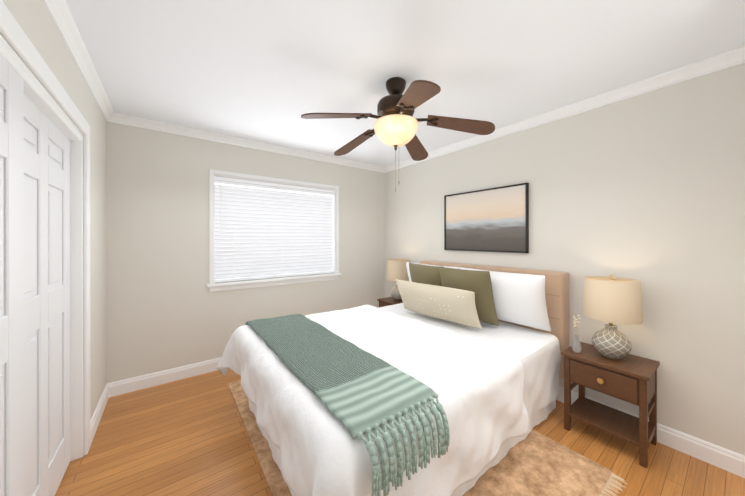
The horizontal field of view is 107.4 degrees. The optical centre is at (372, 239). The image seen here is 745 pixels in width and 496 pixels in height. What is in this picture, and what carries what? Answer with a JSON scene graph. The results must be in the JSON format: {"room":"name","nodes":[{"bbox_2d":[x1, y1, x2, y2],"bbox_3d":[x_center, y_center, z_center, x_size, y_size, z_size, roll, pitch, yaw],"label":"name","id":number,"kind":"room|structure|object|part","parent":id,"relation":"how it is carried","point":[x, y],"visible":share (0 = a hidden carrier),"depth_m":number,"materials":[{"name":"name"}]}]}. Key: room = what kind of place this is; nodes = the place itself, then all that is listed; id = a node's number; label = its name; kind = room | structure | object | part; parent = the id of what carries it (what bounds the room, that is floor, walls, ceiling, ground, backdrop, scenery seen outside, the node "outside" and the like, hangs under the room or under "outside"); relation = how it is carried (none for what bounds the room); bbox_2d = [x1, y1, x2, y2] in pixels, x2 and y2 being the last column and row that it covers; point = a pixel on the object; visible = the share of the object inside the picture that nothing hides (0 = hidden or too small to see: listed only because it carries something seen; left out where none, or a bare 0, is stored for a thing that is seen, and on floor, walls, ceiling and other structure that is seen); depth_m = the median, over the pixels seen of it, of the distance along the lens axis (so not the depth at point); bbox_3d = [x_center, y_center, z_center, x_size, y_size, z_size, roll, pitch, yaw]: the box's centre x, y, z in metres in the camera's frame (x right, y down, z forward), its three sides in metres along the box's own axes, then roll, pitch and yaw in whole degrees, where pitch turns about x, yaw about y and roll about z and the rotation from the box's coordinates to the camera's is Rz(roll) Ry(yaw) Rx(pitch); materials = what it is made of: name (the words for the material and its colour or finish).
{"room":"bedroom","nodes":[
{"label":"bedroom","id":0,"kind":"room"},
{"bbox_2d":[0,0,106,455],"bbox_3d":[-1.538,0.140,0.718,0.750,2.440,3.500,0,0,-37],"label":"wall","id":1,"kind":"structure","parent":0,"point":[33,19],"depth_m":1.90,"materials":[{"name":"white paint"}]},
{"bbox_2d":[0,54,23,495],"bbox_3d":[-1.065,0.361,0.668,0.035,1.973,0.884,0,0,-37],"label":"closet door","id":2,"kind":"structure","parent":1,"relation":"in","point":[11,281],"depth_m":0.95,"materials":[{"name":"white"}]},
{"bbox_2d":[0,0,90,460],"bbox_3d":[-1.344,0.309,0.975,0.168,2.100,1.910,0,0,-37],"label":"trim","id":3,"kind":"structure","parent":1,"relation":"attached to","point":[37,94],"depth_m":1.68,"materials":[{"name":"white wood"}]},
{"bbox_2d":[24,94,70,495],"bbox_3d":[-1.591,0.360,1.304,0.035,1.973,0.884,0,0,-37],"label":"closet door","id":4,"kind":"structure","parent":1,"relation":"in","point":[47,300],"depth_m":1.34,"materials":[{"name":"white"}]},
{"bbox_2d":[41,0,113,120],"bbox_3d":[-1.215,-1.043,0.957,0.055,0.075,3.500,0,0,-37],"label":"crown molding","id":5,"kind":"structure","parent":1,"relation":"attached to","point":[59,13],"depth_m":1.50,"materials":[{"name":"white wood"}]},
{"bbox_2d":[91,384,108,442],"bbox_3d":[-2.065,1.298,2.069,0.016,0.120,0.705,0,0,-37],"label":"baseboard","id":6,"kind":"structure","parent":1,"relation":"attached to","point":[98,412],"depth_m":2.03,"materials":[{"name":"white wood"}]},
{"bbox_2d":[106,122,383,382],"bbox_3d":[-1.095,0.137,3.322,3.370,2.440,0.150,0,0,-37],"label":"wall","id":7,"kind":"structure","parent":0,"point":[166,309],"depth_m":2.68,"materials":[{"name":"white paint"}]},
{"bbox_2d":[107,357,221,396],"bbox_3d":[-1.045,1.297,3.257,3.070,0.120,0.016,0,0,-37],"label":"baseboard","id":8,"kind":"structure","parent":7,"relation":"attached to","point":[120,387],"depth_m":2.56,"materials":[{"name":"white"}]},
{"bbox_2d":[106,112,383,172],"bbox_3d":[-1.033,-1.046,3.238,3.070,0.075,0.055,0,0,-37],"label":"crown molding","id":9,"kind":"structure","parent":7,"relation":"attached to","point":[129,120],"depth_m":2.88,"materials":[{"name":"white wood"}]},
{"bbox_2d":[207,169,340,291],"bbox_3d":[-1.097,-0.086,3.292,1.550,1.255,0.195,0,0,-37],"label":"window","id":10,"kind":"structure","parent":7,"relation":"in","point":[212,285],"depth_m":3.10,"materials":[{"name":"white wood"}]},
{"bbox_2d":[215,176,333,282],"bbox_3d":[-1.095,-0.104,3.289,1.402,1.113,0.072,0,0,-37],"label":"window blinds","id":11,"kind":"object","parent":10,"relation":"attached to","point":[261,233],"visible":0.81,"depth_m":3.21,"materials":[{"name":"white plastic"}]},
{"bbox_2d":[55,368,744,495],"bbox_3d":[-0.246,1.409,1.680,3.970,0.100,3.800,0,0,-37],"label":"floor","id":12,"kind":"structure","parent":0,"point":[189,436],"depth_m":1.73,"materials":[{"name":"brown wood"}]},
{"bbox_2d":[377,297,402,306],"bbox_3d":[0.335,1.081,3.611,0.361,0.550,0.449,0,0,-37],"label":"nightstand","id":13,"kind":"object","parent":12,"relation":"on","point":[386,301],"visible":0.08,"depth_m":3.60,"materials":[{"name":"brown wood"}]},
{"bbox_2d":[387,257,409,300],"bbox_3d":[0.343,0.522,3.619,0.312,0.567,0.312,0,0,-37],"label":"lamp","id":14,"kind":"object","parent":13,"relation":"on","point":[397,269],"visible":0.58,"depth_m":3.50,"materials":[{"name":"fabric"}]},
{"bbox_3d":[0.343,0.403,3.619,0.312,0.265,0.312,0,0,-37],"label":"lamp shade","id":15,"kind":"part","parent":14,"relation":"part of","materials":[{"name":"beige fabric"}]},
{"bbox_2d":[229,381,626,495],"bbox_3d":[0.037,1.354,2.053,1.630,0.008,2.510,0,0,-37],"label":"rug","id":16,"kind":"object","parent":12,"relation":"on","point":[534,463],"visible":0.19,"depth_m":1.59,"materials":[{"name":"carpet"}]},
{"bbox_2d":[215,260,568,495],"bbox_3d":[0.207,0.799,2.166,2.338,1.093,1.944,0,0,-37],"label":"bed","id":17,"kind":"object","parent":16,"relation":"on","point":[442,379],"visible":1,"depth_m":1.53,"materials":[{"name":"white fabric"}]},
{"bbox_2d":[406,262,459,281],"bbox_3d":[0.672,0.495,2.985,0.253,0.490,0.800,-19,11,-35],"label":"pillow","id":18,"kind":"object","parent":17,"relation":"on","point":[407,263],"depth_m":3.13,"materials":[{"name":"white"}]},
{"bbox_3d":[1.093,0.687,2.806,0.153,0.840,1.540,0,0,-37],"label":"headboard","id":19,"kind":"part","parent":17,"relation":"part of","materials":[{"name":"beige fabric"}]},
{"bbox_2d":[460,267,550,331],"bbox_3d":[1.117,0.495,2.388,0.252,0.490,0.800,-19,11,-35],"label":"pillow","id":20,"kind":"object","parent":17,"relation":"on","point":[519,298],"depth_m":2.17,"materials":[{"name":"white fabric"}]},
{"bbox_2d":[561,342,659,467],"bbox_3d":[1.621,1.083,1.881,0.361,0.550,0.449,0,0,-37],"label":"nightstand","id":21,"kind":"object","parent":12,"relation":"on","point":[630,378],"visible":0.96,"depth_m":1.80,"materials":[{"name":"brown wood"}]},
{"bbox_2d":[572,315,581,352],"bbox_3d":[1.460,0.673,1.958,0.070,0.269,0.060,0,0,-37],"label":"vase","id":22,"kind":"object","parent":21,"relation":"on","point":[576,346],"visible":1,"depth_m":1.95,"materials":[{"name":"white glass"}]},
{"bbox_3d":[1.485,0.920,1.780,0.021,0.038,0.038,0,0,-37],"label":"knob","id":23,"kind":"part","parent":21,"relation":"part of","materials":[{"name":"gold metal"}]},
{"bbox_3d":[1.499,0.921,1.790,0.014,0.145,0.345,0,0,-37],"label":"drawer","id":24,"kind":"part","parent":21,"relation":"part of","materials":[{"name":"brown wood"}]},
{"bbox_2d":[582,274,642,359],"bbox_3d":[1.638,0.524,1.878,0.312,0.567,0.312,0,0,-37],"label":"lamp","id":25,"kind":"object","parent":21,"relation":"on","point":[611,300],"visible":1,"depth_m":1.79,"materials":[{"name":"fabric"}]},
{"bbox_3d":[1.665,0.416,1.898,0.213,0.352,0.246,0,0,-37],"label":"stem","id":26,"kind":"part","parent":25,"relation":"part of","materials":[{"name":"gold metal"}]},
{"bbox_3d":[1.638,0.405,1.877,0.312,0.265,0.312,0,0,-37],"label":"lamp shade","id":27,"kind":"part","parent":25,"relation":"part of","materials":[{"name":"beige fabric"}]},
{"bbox_2d":[65,0,744,166],"bbox_3d":[-0.246,-1.131,1.677,3.970,0.100,3.800,0,0,-37],"label":"ceiling","id":28,"kind":"structure","parent":0,"point":[269,71],"depth_m":1.61,"materials":[{"name":"white paint"}]},
{"bbox_2d":[301,77,494,191],"bbox_3d":[0.122,-0.702,1.899,1.230,0.760,1.228,0,0,-37],"label":"ceiling fan","id":29,"kind":"object","parent":28,"relation":"hanging from","point":[395,125],"visible":1,"depth_m":1.80,"materials":[{"name":"brown wood"}]},
{"bbox_3d":[0.161,-0.722,1.893,0.310,0.150,0.310,0,0,-37],"label":"lamp shade","id":30,"kind":"part","parent":29,"relation":"part of","materials":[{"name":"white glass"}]},
{"bbox_2d":[384,63,744,455],"bbox_3d":[1.331,0.137,2.758,0.150,2.440,3.650,0,0,-37],"label":"wall","id":31,"kind":"structure","parent":0,"point":[647,190],"depth_m":1.87,"materials":[{"name":"white paint"}]},
{"bbox_2d":[444,183,528,252],"bbox_3d":[1.137,-0.193,2.863,0.033,0.640,0.930,0,0,-37],"label":"picture frame","id":32,"kind":"object","parent":31,"relation":"attached to","point":[496,219],"visible":0.96,"depth_m":2.78,"materials":[{"name":"black"}]},
{"bbox_2d":[384,46,744,172],"bbox_3d":[1.204,-1.045,2.756,0.055,0.075,3.500,0,0,-37],"label":"crown molding","id":33,"kind":"structure","parent":31,"relation":"attached to","point":[726,60],"depth_m":2.02,"materials":[{"name":"white wood"}]},
{"bbox_2d":[556,386,744,477],"bbox_3d":[1.220,1.297,2.770,0.016,0.120,3.500,0,0,-37],"label":"baseboard","id":34,"kind":"structure","parent":31,"relation":"attached to","point":[716,456],"depth_m":1.70,"materials":[{"name":"white wood"}]}
]}

